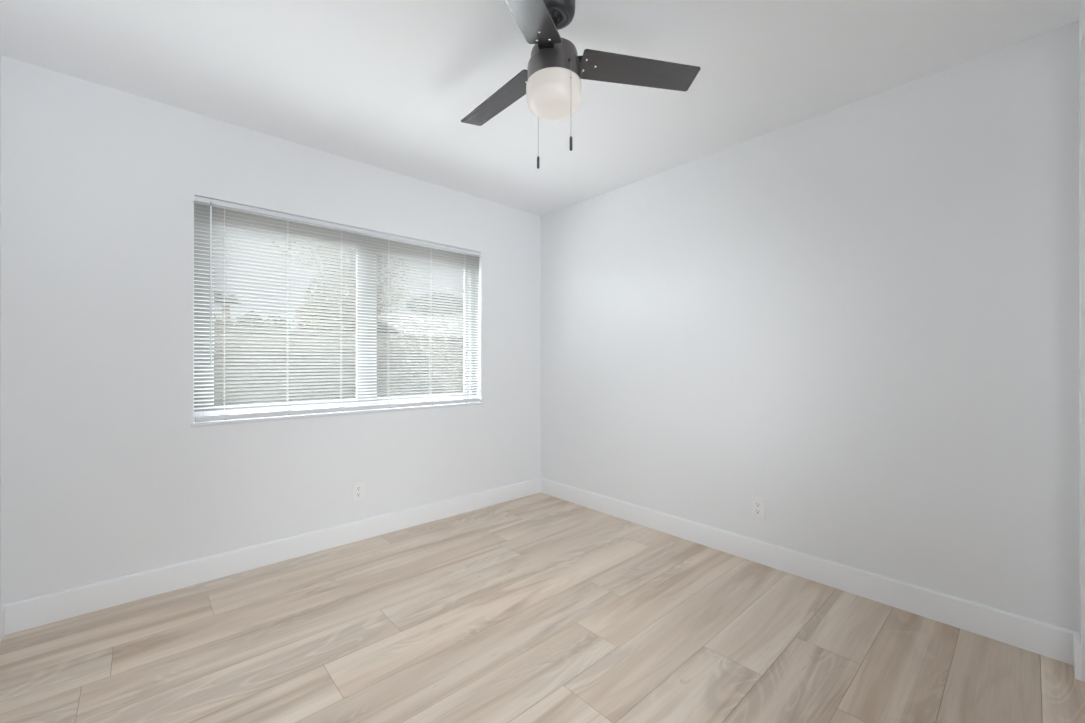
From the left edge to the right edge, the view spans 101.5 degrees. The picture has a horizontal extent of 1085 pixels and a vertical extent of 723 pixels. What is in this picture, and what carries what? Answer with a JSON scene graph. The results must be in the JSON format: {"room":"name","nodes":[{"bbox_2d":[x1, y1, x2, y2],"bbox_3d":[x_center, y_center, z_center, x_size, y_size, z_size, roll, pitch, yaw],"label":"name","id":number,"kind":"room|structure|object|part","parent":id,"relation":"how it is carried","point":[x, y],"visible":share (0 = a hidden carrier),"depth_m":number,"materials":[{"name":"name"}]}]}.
{"room":"empty bedroom","nodes":[
{"label":"empty bedroom","id":0,"kind":"room"},
{"bbox_2d":[0,54,0,605],"bbox_3d":[-0.776,-0.047,0.125,0.120,2.490,4.600,0,0,-42],"label":"wall","id":1,"kind":"structure","parent":0,"point":[0,54],"depth_m":1.86,"materials":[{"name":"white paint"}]},
{"bbox_2d":[0,606,4,644],"bbox_3d":[-1.247,1.085,0.742,0.014,0.126,3.026,0,0,-42],"label":"baseboard","id":2,"kind":"structure","parent":1,"relation":"attached to","point":[2,608],"depth_m":1.83,"materials":[{"name":"white paint"}]},
{"bbox_2d":[1,55,540,604],"bbox_3d":[-1.919,-0.022,2.303,11.000,2.740,0.160,0,0,-42],"label":"wall","id":3,"kind":"structure","parent":0,"point":[106,474],"depth_m":2.21,"materials":[{"name":"white paint"}]},
{"bbox_2d":[1,478,540,634],"bbox_3d":[-1.143,1.085,2.891,3.060,0.126,0.014,0,0,-42],"label":"baseboard","id":4,"kind":"structure","parent":3,"relation":"attached to","point":[28,613],"depth_m":2.38,"materials":[{"name":"white paint"}]},
{"bbox_2d":[191,203,482,426],"bbox_3d":[-1.194,-0.267,2.954,1.814,1.203,0.163,0,0,-42],"label":"window","id":5,"kind":"structure","parent":3,"relation":"in","point":[267,409],"depth_m":2.72,"materials":[{"name":"white plastic"}]},
{"bbox_3d":[-1.519,-0.260,2.698,0.879,1.096,0.025,0,0,-42],"label":"sash","id":6,"kind":"part","parent":5,"relation":"part of","materials":[{"name":"white plastic"}]},
{"bbox_3d":[-1.171,0.327,2.928,1.814,0.017,0.093,0,0,-42],"label":"sill","id":7,"kind":"part","parent":5,"relation":"part of","materials":[{"name":"white paint"}]},
{"bbox_2d":[193,195,481,421],"bbox_3d":[-1.155,-0.276,2.911,1.800,1.182,0.060,0,0,-42],"label":"window blind","id":8,"kind":"object","parent":5,"relation":"attached to","point":[387,257],"visible":1,"depth_m":2.74,"materials":[{"name":"white paint"}]},
{"bbox_3d":[-1.748,-0.403,2.338,0.007,0.841,0.008,0,0,-42],"label":"wand rod","id":9,"kind":"part","parent":8,"relation":"part of","materials":[{"name":"white plastic"}]},
{"bbox_3d":[-1.723,-0.276,2.403,0.005,1.124,0.025,0,0,-42],"label":"ladder cord","id":10,"kind":"part","parent":8,"relation":"part of","materials":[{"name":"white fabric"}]},
{"bbox_3d":[-1.153,0.299,2.909,1.778,0.031,0.026,0,0,-42],"label":"rail","id":11,"kind":"part","parent":8,"relation":"part of","materials":[{"name":"white paint"}]},
{"bbox_3d":[-1.275,-0.276,2.811,0.005,1.124,0.025,0,0,-42],"label":"ladder cord","id":12,"kind":"part","parent":8,"relation":"part of","materials":[{"name":"white fabric"}]},
{"bbox_3d":[-1.048,-0.276,3.018,0.005,1.124,0.025,0,0,-42],"label":"ladder cord","id":13,"kind":"part","parent":8,"relation":"part of","materials":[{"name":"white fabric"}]},
{"bbox_3d":[-0.815,-0.276,3.229,0.005,1.124,0.025,0,0,-42],"label":"ladder cord","id":14,"kind":"part","parent":8,"relation":"part of","materials":[{"name":"white fabric"}]},
{"bbox_3d":[-0.602,-0.276,3.423,0.005,1.124,0.025,0,0,-42],"label":"ladder cord","id":15,"kind":"part","parent":8,"relation":"part of","materials":[{"name":"white fabric"}]},
{"bbox_3d":[-0.910,-0.260,3.294,0.827,1.096,0.028,0,0,-42],"label":"sash","id":16,"kind":"part","parent":5,"relation":"part of","materials":[{"name":"white plastic"}]},
{"bbox_2d":[352,481,363,501],"bbox_3d":[-1.186,0.834,2.856,0.077,0.124,0.009,0,0,-42],"label":"wall outlet","id":17,"kind":"object","parent":3,"relation":"attached to","point":[357,487],"visible":1,"depth_m":2.85,"materials":[{"name":"white plastic"}]},
{"bbox_2d":[356,486,360,496],"bbox_3d":[-1.185,0.834,2.855,0.034,0.067,0.007,0,0,-42],"label":"receptacle","id":18,"kind":"object","parent":17,"relation":"attached to","point":[358,488],"depth_m":2.85,"materials":[{"name":"grey plastic"}]},
{"bbox_2d":[0,0,1081,215],"bbox_3d":[0.440,-1.342,1.151,3.300,0.100,4.720,0,0,-42],"label":"ceiling","id":19,"kind":"structure","parent":0,"point":[390,85],"depth_m":1.90,"materials":[{"name":"white paint"}]},
{"bbox_2d":[461,0,700,168],"bbox_3d":[-0.033,-0.992,1.606,0.946,0.600,0.846,0,0,-42],"label":"ceiling fan","id":20,"kind":"object","parent":19,"relation":"hanging from","point":[551,83],"visible":1,"depth_m":1.52,"materials":[{"name":"grey metal"}]},
{"bbox_3d":[-0.167,-1.040,1.766,0.119,0.006,0.428,-15,8,-42],"label":"fan blade","id":21,"kind":"part","parent":20,"relation":"part of","materials":[{"name":"laminate"}]},
{"bbox_3d":[-0.063,-1.040,1.251,0.119,0.006,0.428,12,5,19],"label":"fan blade","id":22,"kind":"part","parent":20,"relation":"part of","materials":[{"name":"laminate"}]},
{"bbox_3d":[-0.016,-0.734,1.632,0.009,0.044,0.009,0,0,14],"label":"pull knob","id":23,"kind":"part","parent":20,"relation":"part of","materials":[{"name":"grey plastic"}]},
{"bbox_3d":[0.040,-0.916,1.540,0.194,0.096,0.194,0,0,-42],"label":"lamp globe","id":24,"kind":"part","parent":20,"relation":"part of","materials":[{"name":"white glass"}]},
{"bbox_3d":[0.093,-0.715,1.452,0.009,0.046,0.009,0,0,14],"label":"pull knob","id":25,"kind":"part","parent":20,"relation":"part of","materials":[{"name":"grey plastic"}]},
{"bbox_3d":[0.343,-1.040,1.590,0.428,0.006,0.119,1,-11,-9],"label":"fan blade","id":26,"kind":"part","parent":20,"relation":"part of","materials":[{"name":"laminate"}]},
{"bbox_2d":[0,492,1084,722],"bbox_3d":[0.440,1.208,1.151,3.300,0.120,4.720,0,0,-42],"label":"floor","id":27,"kind":"structure","parent":0,"point":[540,607],"depth_m":1.79,"materials":[{"name":"brown wood"}]},
{"bbox_2d":[541,21,1078,631],"bbox_3d":[1.576,-0.047,2.265,0.120,2.490,4.600,0,0,-42],"label":"wall","id":28,"kind":"structure","parent":0,"point":[859,319],"depth_m":2.18,"materials":[{"name":"white paint"}]},
{"bbox_2d":[751,496,764,519],"bbox_3d":[1.236,0.837,2.542,0.009,0.124,0.077,0,0,-42],"label":"wall outlet","id":29,"kind":"object","parent":28,"relation":"attached to","point":[757,503],"visible":1,"depth_m":2.54,"materials":[{"name":"white plastic"}]},
{"bbox_2d":[755,502,760,514],"bbox_3d":[1.236,0.837,2.541,0.007,0.067,0.034,0,0,-42],"label":"receptacle","id":30,"kind":"object","parent":29,"relation":"attached to","point":[757,504],"depth_m":2.54,"materials":[{"name":"grey plastic"}]},
{"bbox_2d":[541,478,1078,664],"bbox_3d":[1.006,1.085,2.792,0.014,0.126,3.026,0,0,-42],"label":"baseboard","id":31,"kind":"structure","parent":28,"relation":"attached to","point":[1042,638],"depth_m":2.18,"materials":[{"name":"white paint"}]},
{"bbox_2d":[1079,0,1084,681],"bbox_3d":[0.938,-0.072,0.604,3.060,2.440,0.120,0,0,-42],"label":"wall","id":32,"kind":"structure","parent":0,"point":[1082,11],"depth_m":1.59,"materials":[{"name":"white paint"}]},
{"bbox_2d":[1073,633,1080,680],"bbox_3d":[1.975,1.085,1.638,0.106,0.126,0.014,0,0,-42],"label":"baseboard","id":33,"kind":"structure","parent":32,"relation":"attached to","point":[1076,637],"depth_m":1.60,"materials":[{"name":"white paint"}]},
{"label":"outside","id":34,"kind":"structure","parent":0,"visible":0},
{"bbox_3d":[-23.680,1.398,44.790,100.000,0.200,87.700,0,0,-42],"label":"ground","id":35,"kind":"structure","parent":34,"visible":0},
{"bbox_2d":[214,316,237,325],"bbox_3d":[-5.959,0.215,8.247,0.613,2.169,0.666,0,0,-42],"label":"shrub","id":36,"kind":"object","parent":35,"relation":"on","point":[214,316],"visible":0.03,"depth_m":8.18,"materials":[{"name":"green plant"}]},
{"bbox_2d":[214,293,244,324],"bbox_3d":[-11.048,-0.590,15.500,1.115,3.787,1.300,0,0,-25],"label":"palm tree","id":37,"kind":"object","parent":35,"relation":"on","point":[214,293],"visible":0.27,"depth_m":15.40,"materials":[{"name":"green plant"}]},
{"bbox_2d":[233,311,264,326],"bbox_3d":[-6.192,0.109,9.381,0.614,2.382,0.653,0,0,-28],"label":"shrub","id":38,"kind":"object","parent":35,"relation":"on","point":[249,311],"visible":0.09,"depth_m":9.28,"materials":[{"name":"green plant"}]},
{"bbox_2d":[258,316,289,327],"bbox_3d":[-5.327,0.176,8.830,0.602,2.247,0.650,0,0,-22],"label":"shrub","id":39,"kind":"object","parent":35,"relation":"on","point":[268,316],"visible":0.08,"depth_m":8.76,"materials":[{"name":"green plant"}]},
{"bbox_2d":[214,327,462,404],"bbox_3d":[0.248,0.363,12.550,40.000,1.870,0.240,0,0,-42],"label":"wall","id":40,"kind":"structure","parent":35,"relation":"on","point":[214,327],"depth_m":8.30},
{"bbox_2d":[271,237,409,330],"bbox_3d":[-4.714,-1.330,10.738,3.220,5.256,1.526,0,0,-42],"label":"tree","id":41,"kind":"object","parent":35,"relation":"on","point":[285,237],"visible":0.06,"depth_m":10.31,"materials":[{"name":"green plant"}]},
{"bbox_2d":[377,313,462,335],"bbox_3d":[-4.838,-0.752,29.284,13.000,4.100,9.200,0,0,-42],"label":"house","id":42,"kind":"structure","parent":35,"relation":"on","point":[381,313],"depth_m":24.70,"materials":[{"name":"paint"}]},
{"bbox_2d":[408,293,462,315],"bbox_3d":[-9.117,-2.457,38.889,6.318,7.521,3.328,0,0,-42],"label":"tree","id":43,"kind":"object","parent":35,"relation":"on","point":[438,293],"visible":0.19,"depth_m":37.93,"materials":[{"name":"green plant"}]}
]}

